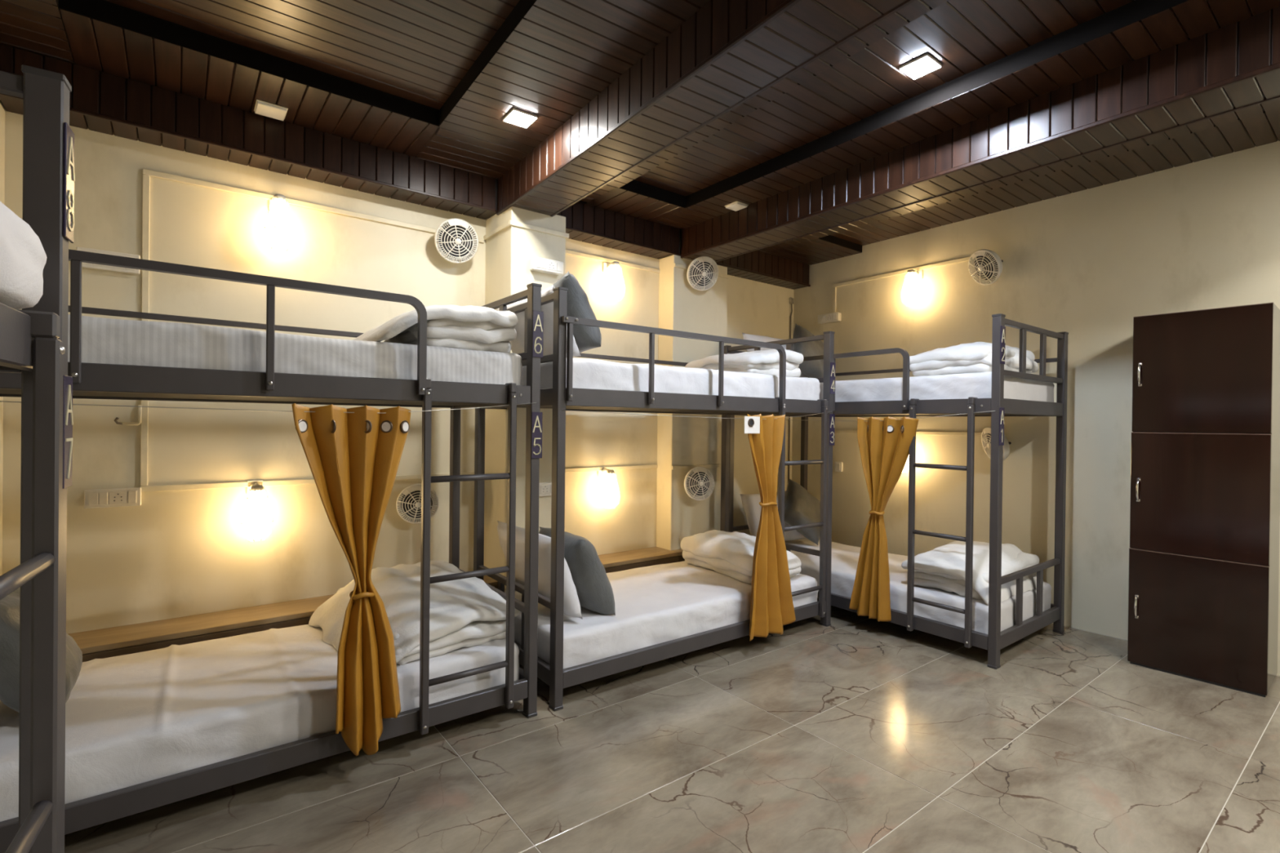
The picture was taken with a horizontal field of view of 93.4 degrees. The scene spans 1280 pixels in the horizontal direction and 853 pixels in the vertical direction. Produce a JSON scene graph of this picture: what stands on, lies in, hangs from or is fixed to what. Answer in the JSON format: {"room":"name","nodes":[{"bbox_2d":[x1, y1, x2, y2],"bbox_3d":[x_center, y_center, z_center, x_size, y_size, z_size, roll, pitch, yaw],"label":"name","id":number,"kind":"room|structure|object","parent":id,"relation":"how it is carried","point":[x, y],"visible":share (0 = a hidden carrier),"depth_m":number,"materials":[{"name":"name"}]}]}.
{"room":"dormitory","nodes":[
{"label":"dormitory","id":0,"kind":"room"},
{"bbox_2d":[0,102,4,576],"bbox_3d":[-2.833,-0.036,2.062,0.864,2.492,0.324,0,0,-38],"label":"wall column","id":1,"kind":"structure","parent":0,"point":[2,109],"depth_m":2.43,"materials":[{"name":"beige paint"}]},
{"bbox_2d":[0,100,794,634],"bbox_3d":[-0.969,-0.227,3.761,6.090,2.900,0.100,0,0,-38],"label":"wall","id":2,"kind":"structure","parent":0,"point":[182,553],"depth_m":2.97,"materials":[{"name":"beige paint"}]},
{"bbox_2d":[75,246,140,274],"bbox_3d":[-2.318,-0.722,2.634,0.210,0.085,0.032,0,0,-38],"label":"board","id":3,"kind":"object","parent":2,"relation":"attached to","point":[77,248],"visible":0.5,"depth_m":2.62,"materials":[{"name":"white plastic"}]},
{"bbox_2d":[103,253,124,268],"bbox_3d":[-2.296,-0.722,2.634,0.068,0.057,0.003,0,0,-38],"label":"socket","id":4,"kind":"object","parent":3,"relation":"attached to","point":[113,254],"depth_m":2.63,"materials":[{"name":"white plastic"}]},
{"bbox_2d":[84,487,141,508],"bbox_3d":[-2.313,0.313,2.650,0.190,0.082,0.032,0,0,-38],"label":"board","id":5,"kind":"object","parent":2,"relation":"attached to","point":[115,497],"visible":1,"depth_m":2.64,"materials":[{"name":"white plastic"}]},
{"bbox_2d":[108,491,127,504],"bbox_3d":[-2.293,0.313,2.650,0.060,0.054,0.003,0,0,-38],"label":"socket","id":6,"kind":"object","parent":5,"relation":"attached to","point":[114,497],"depth_m":2.65,"materials":[{"name":"white plastic"}]},
{"bbox_2d":[114,404,142,425],"bbox_3d":[-2.273,-0.051,2.678,0.024,0.092,0.095,1,0,40],"label":"conduit","id":7,"kind":"object","parent":2,"relation":"attached to","point":[140,409],"visible":1,"depth_m":2.70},
{"bbox_2d":[140,174,150,485],"bbox_3d":[-2.229,-0.431,2.717,0.026,1.398,0.014,0,0,-38],"label":"cable trunking","id":8,"kind":"object","parent":2,"relation":"attached to","point":[146,179],"visible":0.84,"depth_m":2.71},
{"bbox_2d":[0,43,495,212],"bbox_3d":[-2.008,-1.373,2.675,2.904,0.201,0.034,0,0,-38],"label":"trim","id":9,"kind":"structure","parent":2,"relation":"attached to","point":[97,94],"depth_m":2.80,"materials":[{"name":"brown wood"}]},
{"bbox_2d":[0,61,497,219],"bbox_3d":[-1.709,-1.396,3.009,2.056,0.243,0.166,0,0,-38],"label":"trim","id":10,"kind":"structure","parent":2,"relation":"attached to","point":[11,104],"depth_m":2.88,"materials":[{"name":"brown wood"}]},
{"bbox_2d":[240,480,273,542],"bbox_3d":[-1.851,0.407,2.913,0.138,0.281,0.181,0,0,-38],"label":"wall lamp","id":11,"kind":"object","parent":2,"relation":"attached to","point":[256,522],"visible":1,"depth_m":2.86,"materials":[{"name":"glass"}]},
{"bbox_2d":[262,193,295,251],"bbox_3d":[-1.770,-1.002,2.958,0.138,0.281,0.181,0,0,-38],"label":"wall lamp","id":12,"kind":"object","parent":2,"relation":"attached to","point":[278,230],"visible":1,"depth_m":2.91,"materials":[{"name":"glass"}]},
{"bbox_2d":[68,575,497,662],"bbox_3d":[-1.706,1.055,2.981,2.056,0.326,0.264,0,0,-38],"label":"shelf","id":13,"kind":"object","parent":2,"relation":"attached to","point":[108,642],"depth_m":2.69,"materials":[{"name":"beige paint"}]},
{"bbox_2d":[140,471,474,492],"bbox_3d":[-1.603,0.286,3.208,1.625,0.026,0.014,0,0,-38],"label":"cable trunking","id":14,"kind":"object","parent":2,"relation":"attached to","point":[298,482],"visible":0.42,"depth_m":2.93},
{"bbox_2d":[142,168,484,243],"bbox_3d":[-1.593,-1.140,3.197,1.611,0.026,0.014,0,0,-38],"label":"cable trunking","id":15,"kind":"object","parent":2,"relation":"attached to","point":[145,171],"visible":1,"depth_m":3.05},
{"bbox_2d":[395,484,438,524],"bbox_3d":[-1.250,0.431,3.401,0.220,0.224,0.144,1,0,-14],"label":"wall fan","id":16,"kind":"object","parent":2,"relation":"attached to","point":[408,504],"visible":0.75,"depth_m":3.35,"materials":[{"name":"white plastic"}]},
{"bbox_2d":[402,485,421,495],"bbox_3d":[-1.260,0.349,3.337,0.112,0.037,0.013,-21,14,-23],"label":"grille","id":17,"kind":"object","parent":16,"relation":"attached to","point":[409,491],"depth_m":3.33,"materials":[{"name":"white plastic"}]},
{"bbox_2d":[434,217,478,263],"bbox_3d":[-1.058,-1.067,3.483,0.221,0.239,0.188,1,0,4],"label":"wall fan","id":18,"kind":"object","parent":2,"relation":"attached to","point":[455,240],"visible":1,"depth_m":3.47,"materials":[{"name":"white plastic"}]},
{"bbox_2d":[448,219,468,228],"bbox_3d":[-1.033,-1.157,3.437,0.125,0.043,0.010,0,0,-31],"label":"grille","id":19,"kind":"object","parent":18,"relation":"attached to","point":[462,223],"depth_m":3.43,"materials":[{"name":"white plastic"}]},
{"bbox_2d":[597,467,620,509],"bbox_3d":[-0.217,0.425,4.171,0.138,0.281,0.181,0,0,-38],"label":"wall lamp","id":20,"kind":"object","parent":2,"relation":"attached to","point":[610,495],"visible":1,"depth_m":4.12,"materials":[{"name":"white plastic"}]},
{"bbox_2d":[564,464,657,472],"bbox_3d":[-0.273,0.297,4.231,1.018,0.026,0.014,0,0,-38],"label":"cable trunking","id":21,"kind":"object","parent":2,"relation":"attached to","point":[652,466],"visible":0.58,"depth_m":4.29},
{"bbox_2d":[565,249,659,273],"bbox_3d":[-0.257,-1.170,4.225,1.018,0.026,0.014,0,0,-38],"label":"cable trunking","id":22,"kind":"object","parent":2,"relation":"attached to","point":[567,251],"visible":0.58,"depth_m":4.25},
{"bbox_2d":[602,261,625,301],"bbox_3d":[-0.181,-1.010,4.180,0.138,0.281,0.181,0,0,-38],"label":"wall lamp","id":23,"kind":"object","parent":2,"relation":"attached to","point":[615,287],"visible":1,"depth_m":4.13,"materials":[{"name":"glass"}]},
{"bbox_2d":[556,200,680,258],"bbox_3d":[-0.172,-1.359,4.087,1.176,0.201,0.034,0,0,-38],"label":"trim","id":24,"kind":"structure","parent":2,"relation":"attached to","point":[580,217],"depth_m":4.10,"materials":[{"name":"brown wood"}]},
{"bbox_2d":[598,546,678,573],"bbox_3d":[-0.206,1.067,4.136,1.019,0.326,0.264,0,0,-38],"label":"shelf","id":25,"kind":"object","parent":2,"relation":"attached to","point":[652,556],"depth_m":4.20,"materials":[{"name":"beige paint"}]},
{"bbox_2d":[671,548,684,562],"bbox_3d":[0.471,1.072,4.548,0.558,0.326,0.092,0,0,-38],"label":"trim","id":26,"kind":"structure","parent":2,"relation":"attached to","point":[681,558],"depth_m":4.37,"materials":[{"name":"beige paint"}]},
{"bbox_2d":[715,250,810,286],"bbox_3d":[1.008,-1.351,4.996,1.265,0.201,0.034,0,0,-38],"label":"ceiling beam","id":27,"kind":"structure","parent":2,"relation":"attached to","point":[756,262],"depth_m":5.05,"materials":[{"name":"brown wood"}]},
{"bbox_2d":[727,267,806,289],"bbox_3d":[1.048,-1.375,5.131,1.037,0.243,0.166,0,0,-38],"label":"trim","id":28,"kind":"structure","parent":2,"relation":"attached to","point":[732,272],"depth_m":5.14,"materials":[{"name":"brown wood"}]},
{"bbox_2d":[787,297,794,484],"bbox_3d":[1.354,-0.279,5.463,0.077,1.779,0.035,0,0,-38],"label":"cable trunking","id":29,"kind":"object","parent":2,"relation":"attached to","point":[791,300],"visible":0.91,"depth_m":5.47,"materials":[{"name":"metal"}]},
{"bbox_2d":[484,206,565,590],"bbox_3d":[-0.709,-0.020,3.673,0.356,2.492,0.361,0,0,-38],"label":"wall column","id":30,"kind":"structure","parent":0,"point":[508,252],"depth_m":3.54,"materials":[{"name":"beige paint"}]},
{"bbox_2d":[483,221,511,239],"bbox_3d":[-0.844,-1.153,3.556,0.014,0.026,0.360,0,0,-38],"label":"cable trunking","id":31,"kind":"object","parent":30,"relation":"attached to","point":[506,224],"visible":1,"depth_m":3.54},
{"bbox_2d":[509,220,568,238],"bbox_3d":[-0.583,-1.150,3.519,0.384,0.026,0.014,0,0,-38],"label":"cable trunking","id":32,"kind":"object","parent":30,"relation":"attached to","point":[513,223],"visible":1,"depth_m":3.51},
{"bbox_2d":[538,482,551,496],"bbox_3d":[-0.576,0.368,3.532,0.190,0.080,0.032,0,0,-38],"label":"board","id":33,"kind":"object","parent":30,"relation":"attached to","point":[544,488],"visible":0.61,"depth_m":3.53,"materials":[{"name":"white plastic"}]},
{"bbox_2d":[540,484,549,493],"bbox_3d":[-0.555,0.368,3.531,0.060,0.052,0.003,0,0,-38],"label":"socket","id":34,"kind":"object","parent":33,"relation":"attached to","point":[544,489],"depth_m":3.53,"materials":[{"name":"white plastic"}]},
{"bbox_2d":[529,256,563,275],"bbox_3d":[-0.545,-0.937,3.524,0.200,0.075,0.057,0,0,-38],"label":"board","id":35,"kind":"object","parent":30,"relation":"attached to","point":[536,264],"visible":1,"depth_m":3.50,"materials":[{"name":"white plastic"}]},
{"bbox_2d":[546,261,556,271],"bbox_3d":[-0.515,-0.936,3.514,0.064,0.047,0.003,0,0,-38],"label":"socket","id":36,"kind":"object","parent":35,"relation":"attached to","point":[551,265],"depth_m":3.52,"materials":[{"name":"white plastic"}]},
{"bbox_2d":[64,605,1279,852],"bbox_3d":[1.035,1.286,1.143,6.090,0.060,6.724,0,0,-38],"label":"floor","id":37,"kind":"structure","parent":0,"point":[854,734],"depth_m":2.20,"materials":[{"name":"tile"}]},
{"bbox_2d":[0,64,75,852],"bbox_3d":[-0.903,0.321,0.006,0.986,1.839,1.961,0,0,-32],"label":"bunk bed","id":38,"kind":"object","parent":37,"relation":"on","point":[33,340],"visible":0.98,"depth_m":0.95,"materials":[{"name":"grey paint"}]},
{"bbox_2d":[0,200,47,309],"bbox_3d":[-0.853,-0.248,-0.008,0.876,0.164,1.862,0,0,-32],"label":"pillow","id":39,"kind":"object","parent":38,"relation":"on","point":[23,256],"visible":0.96,"depth_m":0.88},
{"bbox_2d":[0,248,543,852],"bbox_3d":[-1.478,0.304,2.340,1.961,1.839,0.986,0,0,-38],"label":"bunk bed","id":40,"kind":"object","parent":37,"relation":"on","point":[90,380],"visible":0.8,"depth_m":2.24,"materials":[{"name":"grey paint"}]},
{"bbox_2d":[0,624,519,822],"bbox_3d":[-1.502,1.014,2.356,1.863,0.207,0.874,0,0,-38],"label":"mattress","id":41,"kind":"object","parent":40,"relation":"on","point":[135,718],"visible":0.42,"depth_m":2.06,"materials":[{"name":"fabric"}]},
{"bbox_2d":[0,586,82,712],"bbox_3d":[-1.998,0.715,1.947,0.283,0.366,0.420,0,0,-38],"label":"cushion","id":42,"kind":"object","parent":41,"relation":"on","point":[10,604],"visible":0.47,"depth_m":1.81,"materials":[{"name":"grey fabric"}]},
{"bbox_2d":[308,560,519,665],"bbox_3d":[-1.043,0.797,2.750,0.690,0.252,0.836,0,0,-43],"label":"quilt","id":43,"kind":"object","parent":41,"relation":"on","point":[466,612],"visible":0.71,"depth_m":2.59,"materials":[{"name":"fabric"}]},
{"bbox_2d":[0,400,536,413],"bbox_3d":[-1.181,-0.078,1.952,1.910,0.058,0.049,0,0,-38],"label":"wire","id":44,"kind":"object","parent":40,"relation":"attached to","point":[0,401],"visible":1,"depth_m":1.85,"materials":[{"name":"metal"}]},
{"bbox_2d":[67,314,522,385],"bbox_3d":[-1.487,-0.228,2.351,1.864,0.203,0.873,0,0,-38],"label":"mattress","id":45,"kind":"object","parent":40,"relation":"on","point":[104,340],"visible":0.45,"depth_m":2.02,"materials":[{"name":"fabric"}]},
{"bbox_2d":[352,305,517,352],"bbox_3d":[-0.917,-0.427,2.616,0.605,0.210,0.623,0,0,-40],"label":"quilt","id":46,"kind":"object","parent":45,"relation":"on","point":[472,327],"visible":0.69,"depth_m":2.46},
{"bbox_2d":[291,403,411,755],"bbox_3d":[-0.987,0.537,2.081,0.392,1.223,0.103,0,0,-39],"label":"curtain","id":47,"kind":"object","parent":40,"relation":"attached to","point":[353,459],"visible":1,"depth_m":2.08,"materials":[{"name":"yellow fabric"}]},
{"bbox_2d":[473,286,835,711],"bbox_3d":[0.151,0.317,3.560,1.961,1.839,0.986,0,0,-37],"label":"bunk bed","id":48,"kind":"object","parent":37,"relation":"on","point":[558,397],"visible":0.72,"depth_m":3.10,"materials":[{"name":"grey paint"}]},
{"bbox_2d":[504,560,818,669],"bbox_3d":[0.128,1.030,3.577,1.865,0.201,0.878,0,0,-37],"label":"mattress","id":49,"kind":"object","parent":48,"relation":"on","point":[656,604],"visible":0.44,"depth_m":3.17,"materials":[{"name":"fabric"}]},
{"bbox_2d":[497,520,582,619],"bbox_3d":[-0.525,0.712,3.063,0.226,0.393,0.665,0,0,-35],"label":"pillow","id":50,"kind":"object","parent":49,"relation":"on","point":[571,602],"visible":0.41,"depth_m":2.86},
{"bbox_2d":[538,526,615,615],"bbox_3d":[-0.330,0.732,3.084,0.283,0.394,0.448,0,0,-34],"label":"cushion","id":51,"kind":"object","parent":49,"relation":"on","point":[593,585],"visible":0.59,"depth_m":2.92,"materials":[{"name":"grey fabric"}]},
{"bbox_2d":[680,529,800,583],"bbox_3d":[0.640,0.820,3.923,0.448,0.234,0.750,0,0,-34],"label":"quilt","id":52,"kind":"object","parent":49,"relation":"on","point":[731,554],"visible":0.68,"depth_m":3.79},
{"bbox_2d":[521,358,820,399],"bbox_3d":[0.143,-0.216,3.572,1.862,0.204,0.876,0,0,-37],"label":"mattress","id":53,"kind":"object","parent":48,"relation":"on","point":[594,374],"visible":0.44,"depth_m":3.08,"materials":[{"name":"fabric"}]},
{"bbox_2d":[496,284,581,356],"bbox_3d":[-0.536,-0.498,3.090,0.204,0.317,0.661,0,0,-36],"label":"pillow","id":54,"kind":"object","parent":53,"relation":"on","point":[517,344],"visible":0.3,"depth_m":2.95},
{"bbox_2d":[547,271,601,352],"bbox_3d":[-0.370,-0.541,3.038,0.254,0.391,0.414,0,0,-32],"label":"cushion","id":55,"kind":"object","parent":53,"relation":"on","point":[578,305],"visible":0.38,"depth_m":2.89,"materials":[{"name":"grey fabric"}]},
{"bbox_2d":[684,348,803,377],"bbox_3d":[0.657,-0.403,3.885,0.497,0.186,0.644,0,0,-34],"label":"quilt","id":56,"kind":"object","parent":53,"relation":"on","point":[760,362],"visible":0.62,"depth_m":3.67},
{"bbox_2d":[561,409,831,419],"bbox_3d":[0.441,-0.071,3.168,1.910,0.058,0.048,0,0,-37],"label":"curtain rod","id":57,"kind":"object","parent":48,"relation":"attached to","point":[562,410],"visible":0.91,"depth_m":2.92,"materials":[{"name":"metal"}]},
{"bbox_2d":[744,413,795,640],"bbox_3d":[0.701,0.552,3.345,0.438,1.242,0.080,0,0,-38],"label":"curtain","id":58,"kind":"object","parent":48,"relation":"attached to","point":[771,606],"visible":1,"depth_m":3.33,"materials":[{"name":"yellow fabric"}]},
{"bbox_2d":[728,313,1068,669],"bbox_3d":[1.627,0.330,4.168,1.001,1.839,1.958,0,0,-38],"label":"bunk bed","id":59,"kind":"object","parent":37,"relation":"on","point":[996,640],"visible":0.66,"depth_m":3.42,"materials":[{"name":"grey paint"}]},
{"bbox_2d":[741,410,995,421],"bbox_3d":[1.242,-0.063,3.870,0.045,0.058,1.910,0,0,-38],"label":"wire","id":60,"kind":"object","parent":59,"relation":"attached to","point":[990,411],"visible":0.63,"depth_m":3.38,"materials":[{"name":"metal"}]},
{"bbox_2d":[848,416,918,622],"bbox_3d":[1.439,0.546,3.577,0.094,1.209,0.389,0,0,-38],"label":"curtain","id":61,"kind":"object","parent":59,"relation":"attached to","point":[883,446],"visible":1,"depth_m":3.59,"materials":[{"name":"yellow fabric"}]},
{"bbox_2d":[784,538,1051,634],"bbox_3d":[1.634,1.044,4.185,0.888,0.202,1.862,0,0,-38],"label":"mattress","id":62,"kind":"object","parent":59,"relation":"on","point":[844,558],"visible":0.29,"depth_m":3.60,"materials":[{"name":"fabric"}]},
{"bbox_2d":[740,490,806,541],"bbox_3d":[1.076,0.721,4.804,0.663,0.393,0.214,0,0,-36],"label":"pillow","id":63,"kind":"object","parent":62,"relation":"on","point":[750,502],"visible":0.19,"depth_m":4.65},
{"bbox_2d":[784,478,820,545],"bbox_3d":[1.303,0.676,4.806,0.525,0.507,0.262,1,0,-18],"label":"cushion","id":64,"kind":"object","parent":62,"relation":"on","point":[801,507],"visible":0.84,"depth_m":4.72,"materials":[{"name":"grey fabric"}]},
{"bbox_2d":[901,540,1044,604],"bbox_3d":[2.013,0.832,3.640,0.794,0.241,0.548,0,0,-38],"label":"quilt","id":65,"kind":"object","parent":62,"relation":"on","point":[943,567],"visible":0.72,"depth_m":3.49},
{"bbox_2d":[819,371,1054,402],"bbox_3d":[1.647,-0.203,4.179,0.892,0.205,1.866,0,0,-38],"label":"mattress","id":66,"kind":"object","parent":59,"relation":"on","point":[965,385],"visible":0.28,"depth_m":3.48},
{"bbox_2d":[742,333,808,377],"bbox_3d":[1.090,-0.525,4.798,0.664,0.393,0.216,0,0,-36],"label":"pillow","id":67,"kind":"object","parent":66,"relation":"on","point":[746,336],"visible":0.09,"depth_m":4.68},
{"bbox_2d":[792,324,823,377],"bbox_3d":[1.366,-0.571,4.833,0.522,0.510,0.217,0,0,-30],"label":"cushion","id":68,"kind":"object","parent":66,"relation":"on","point":[811,369],"visible":0.57,"depth_m":4.75,"materials":[{"name":"grey fabric"}]},
{"bbox_2d":[909,342,1038,376],"bbox_3d":[2.004,-0.399,3.639,0.680,0.209,0.541,0,0,-38],"label":"quilt","id":69,"kind":"object","parent":66,"relation":"on","point":[976,357],"visible":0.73,"depth_m":3.44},
{"bbox_2d":[1127,302,1279,697],"bbox_3d":[2.925,0.343,3.135,0.446,1.850,0.519,0,0,-39],"label":"locker","id":70,"kind":"object","parent":37,"relation":"on","point":[1205,509],"visible":1,"depth_m":2.99,"materials":[{"name":"brown wood"}]},
{"bbox_2d":[92,0,1279,245],"bbox_3d":[1.066,-1.528,1.131,6.090,0.100,6.724,0,0,-38],"label":"ceiling","id":71,"kind":"structure","parent":0,"point":[420,51],"depth_m":2.52,"materials":[{"name":"brown wood"}]},
{"bbox_2d":[0,0,74,63],"bbox_3d":[-1.866,-1.498,1.002,1.087,0.085,2.795,0,0,-38],"label":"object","id":72,"kind":"structure","parent":71,"relation":"attached to","point":[35,26],"depth_m":2.22,"materials":[{"name":"brown wood"}]},
{"bbox_2d":[58,0,441,156],"bbox_3d":[-1.624,-1.502,2.686,1.355,0.085,0.422,0,0,-38],"label":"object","id":73,"kind":"structure","parent":71,"relation":"attached to","point":[330,104],"depth_m":2.54,"materials":[{"name":"brown wood"}]},
{"bbox_2d":[253,98,288,120],"bbox_3d":[-1.698,-1.453,2.775,0.123,0.016,0.123,0,0,-38],"label":"ceiling plate","id":74,"kind":"object","parent":73,"relation":"attached to","point":[262,108],"visible":1,"depth_m":2.76,"materials":[{"name":"white plastic"}]},
{"bbox_2d":[414,0,710,179],"bbox_3d":[-0.227,-1.485,2.277,0.474,0.085,2.795,0,0,-35],"label":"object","id":75,"kind":"structure","parent":71,"relation":"attached to","point":[548,60],"depth_m":2.46,"materials":[{"name":"brown wood"}]},
{"bbox_2d":[502,107,537,128],"bbox_3d":[-0.560,-1.442,2.821,0.120,0.014,0.120,0,0,-35],"label":"ceiling light","id":76,"kind":"object","parent":75,"relation":"attached to","point":[517,117],"visible":1,"depth_m":2.81,"materials":[{"name":"white plastic"}]},
{"bbox_2d":[584,179,685,222],"bbox_3d":[-0.026,-1.490,3.959,0.570,0.085,0.352,0,0,-38],"label":"trim","id":77,"kind":"structure","parent":71,"relation":"attached to","point":[635,198],"depth_m":3.91,"materials":[{"name":"brown wood"}]},
{"bbox_2d":[496,0,915,217],"bbox_3d":[0.135,-1.372,2.413,0.284,0.284,2.995,0,0,-35],"label":"ceiling beam","id":78,"kind":"structure","parent":71,"relation":"attached to","point":[726,53],"depth_m":2.26,"materials":[{"name":"brown wood"}]},
{"bbox_2d":[580,0,948,203],"bbox_3d":[0.429,-1.479,2.558,0.370,0.085,3.095,0,0,-35],"label":"trim","id":79,"kind":"structure","parent":71,"relation":"attached to","point":[917,8],"depth_m":2.52,"materials":[{"name":"brown wood"}]},
{"bbox_2d":[899,53,941,79],"bbox_3d":[1.168,-1.500,2.514,0.120,0.014,0.120,0,0,-38],"label":"recessed light","id":80,"kind":"object","parent":71,"relation":"in","point":[923,64],"visible":1,"depth_m":2.50,"materials":[{"name":"white plastic"}]},
{"bbox_2d":[653,0,1279,229],"bbox_3d":[1.200,-1.473,3.046,0.273,0.085,3.295,0,0,-38],"label":"trim","id":81,"kind":"structure","parent":71,"relation":"attached to","point":[1135,29],"depth_m":2.57,"materials":[{"name":"brown wood"}]},
{"bbox_2d":[724,200,748,211],"bbox_3d":[0.627,-1.433,3.924,0.108,0.016,0.113,0,0,-38],"label":"ceiling plate","id":82,"kind":"object","parent":81,"relation":"attached to","point":[735,206],"visible":1,"depth_m":3.91,"materials":[{"name":"white plastic"}]},
{"bbox_2d":[680,5,1279,262],"bbox_3d":[1.489,-1.361,3.113,0.277,0.284,3.545,0,0,-38],"label":"ceiling beam","id":83,"kind":"structure","parent":71,"relation":"attached to","point":[1233,67],"depth_m":2.64,"materials":[{"name":"brown wood"}]},
{"bbox_2d":[756,98,1279,253],"bbox_3d":[1.863,-1.467,3.399,0.672,0.085,3.545,0,0,-38],"label":"trim","id":84,"kind":"structure","parent":71,"relation":"attached to","point":[1272,105],"depth_m":3.29,"materials":[{"name":"brown wood"}]},
{"bbox_2d":[656,254,727,550],"bbox_3d":[0.403,-0.012,4.648,0.558,2.492,0.172,0,0,-38],"label":"wall column","id":85,"kind":"structure","parent":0,"point":[682,440],"depth_m":4.51,"materials":[{"name":"beige paint"}]},
{"bbox_2d":[671,463,720,469],"bbox_3d":[0.456,0.304,4.576,0.558,0.026,0.014,0,0,-38],"label":"cable trunking","id":86,"kind":"object","parent":85,"relation":"attached to","point":[717,465],"visible":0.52,"depth_m":4.53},
{"bbox_2d":[683,466,714,500],"bbox_3d":[0.432,0.420,4.471,0.244,0.249,0.150,1,0,-10],"label":"wall fan","id":87,"kind":"object","parent":85,"relation":"attached to","point":[699,482],"visible":1,"depth_m":4.43,"materials":[{"name":"white plastic"}]},
{"bbox_2d":[692,467,706,472],"bbox_3d":[0.440,0.321,4.431,0.125,0.041,0.014,1,-3,-23],"label":"grille","id":88,"kind":"object","parent":87,"relation":"attached to","point":[695,469],"depth_m":4.43,"materials":[{"name":"white plastic"}]},
{"bbox_2d":[674,262,728,278],"bbox_3d":[0.472,-1.177,4.569,0.558,0.024,0.014,0,0,-38],"label":"cable trunking","id":89,"kind":"object","parent":85,"relation":"attached to","point":[677,265],"visible":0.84,"depth_m":4.46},
{"bbox_2d":[686,256,718,290],"bbox_3d":[0.463,-1.125,4.448,0.233,0.236,0.164,1,0,6],"label":"wall fan","id":90,"kind":"object","parent":85,"relation":"attached to","point":[702,273],"visible":1,"depth_m":4.43,"materials":[{"name":"white plastic"}]},
{"bbox_2d":[697,257,712,262],"bbox_3d":[0.477,-1.213,4.394,0.125,0.043,0.010,1,0,-18],"label":"grille","id":91,"kind":"object","parent":90,"relation":"attached to","point":[708,260],"depth_m":4.39,"materials":[{"name":"white plastic"}]},
{"bbox_2d":[791,139,1279,675],"bbox_3d":[3.424,-0.175,2.963,0.100,2.900,6.524,0,0,-38],"label":"wall","id":92,"kind":"structure","parent":0,"point":[1203,234],"depth_m":3.83,"materials":[{"name":"beige paint"}]},
{"bbox_2d":[766,235,862,265],"bbox_3d":[1.433,-1.479,4.981,0.610,0.085,0.511,0,0,-38],"label":"trim","id":93,"kind":"structure","parent":92,"relation":"attached to","point":[829,247],"depth_m":4.93,"materials":[{"name":"brown wood"}]},
{"bbox_2d":[817,311,840,324],"bbox_3d":[1.626,-0.930,5.183,0.052,0.078,0.210,0,0,-38],"label":"board","id":94,"kind":"object","parent":92,"relation":"attached to","point":[833,317],"visible":1,"depth_m":5.16,"materials":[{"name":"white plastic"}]},
{"bbox_2d":[826,314,832,320],"bbox_3d":[1.619,-0.930,5.154,0.003,0.050,0.068,0,0,-38],"label":"socket","id":95,"kind":"object","parent":94,"relation":"attached to","point":[828,317],"depth_m":5.15,"materials":[{"name":"white plastic"}]},
{"bbox_2d":[832,287,836,312],"bbox_3d":[1.665,-1.083,5.164,0.014,0.217,0.026,0,0,-38],"label":"cable trunking","id":96,"kind":"object","parent":92,"relation":"attached to","point":[833,288],"visible":0.86,"depth_m":5.16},
{"bbox_2d":[835,461,842,471],"bbox_3d":[1.686,0.341,5.113,0.027,0.085,0.070,0,0,-38],"label":"board","id":97,"kind":"object","parent":92,"relation":"attached to","point":[838,465],"visible":1,"depth_m":5.10,"materials":[{"name":"white plastic"}]},
{"bbox_2d":[833,256,970,287],"bbox_3d":[2.016,-1.200,4.710,0.014,0.026,1.170,0,0,-38],"label":"cable trunking","id":98,"kind":"object","parent":92,"relation":"attached to","point":[965,259],"visible":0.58,"depth_m":4.67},
{"bbox_2d":[902,454,909,473],"bbox_3d":[2.002,0.212,4.578,0.181,0.281,0.138,0,0,-38],"label":"wall lamp","id":99,"kind":"object","parent":92,"relation":"attached to","point":[906,467],"visible":0.12,"depth_m":4.51,"materials":[{"name":"white plastic"}]},
{"bbox_2d":[834,430,982,435],"bbox_3d":[2.042,0.049,4.664,0.014,0.026,1.300,0,0,-38],"label":"cable trunking","id":100,"kind":"object","parent":92,"relation":"attached to","point":[917,433],"visible":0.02,"depth_m":4.46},
{"bbox_2d":[900,269,923,306],"bbox_3d":[2.046,-1.047,4.533,0.181,0.281,0.138,0,0,-38],"label":"wall lamp","id":101,"kind":"object","parent":92,"relation":"attached to","point":[910,293],"visible":1,"depth_m":4.49,"materials":[{"name":"glass"}]},
{"bbox_2d":[968,248,1003,284],"bbox_3d":[2.350,-1.083,4.101,0.177,0.232,0.227,1,0,15],"label":"wall fan","id":102,"kind":"object","parent":92,"relation":"attached to","point":[984,265],"visible":1,"depth_m":4.09,"materials":[{"name":"white plastic"}]},
{"bbox_2d":[971,250,985,258],"bbox_3d":[2.294,-1.169,4.090,0.010,0.043,0.125,1,0,-15],"label":"grille","id":103,"kind":"object","parent":102,"relation":"attached to","point":[976,253],"depth_m":4.09,"materials":[{"name":"white plastic"}]},
{"bbox_2d":[981,426,1011,461],"bbox_3d":[2.392,0.124,4.053,0.152,0.242,0.236,1,0,22],"label":"wall fan","id":104,"kind":"object","parent":92,"relation":"attached to","point":[986,433],"visible":0.56,"depth_m":4.06,"materials":[{"name":"white plastic"}]},
{"bbox_2d":[981,428,991,457],"bbox_3d":[2.360,0.129,4.059,0.030,0.234,0.236,-15,0,1],"label":"grille","id":105,"kind":"object","parent":104,"relation":"attached to","point":[986,433],"depth_m":4.10,"materials":[{"name":"white plastic"}]},
{"bbox_2d":[983,428,991,434],"bbox_3d":[2.342,0.031,4.058,0.014,0.041,0.125,-15,0,1],"label":"grille","id":106,"kind":"object","parent":104,"relation":"attached to","point":[986,431],"depth_m":4.07,"materials":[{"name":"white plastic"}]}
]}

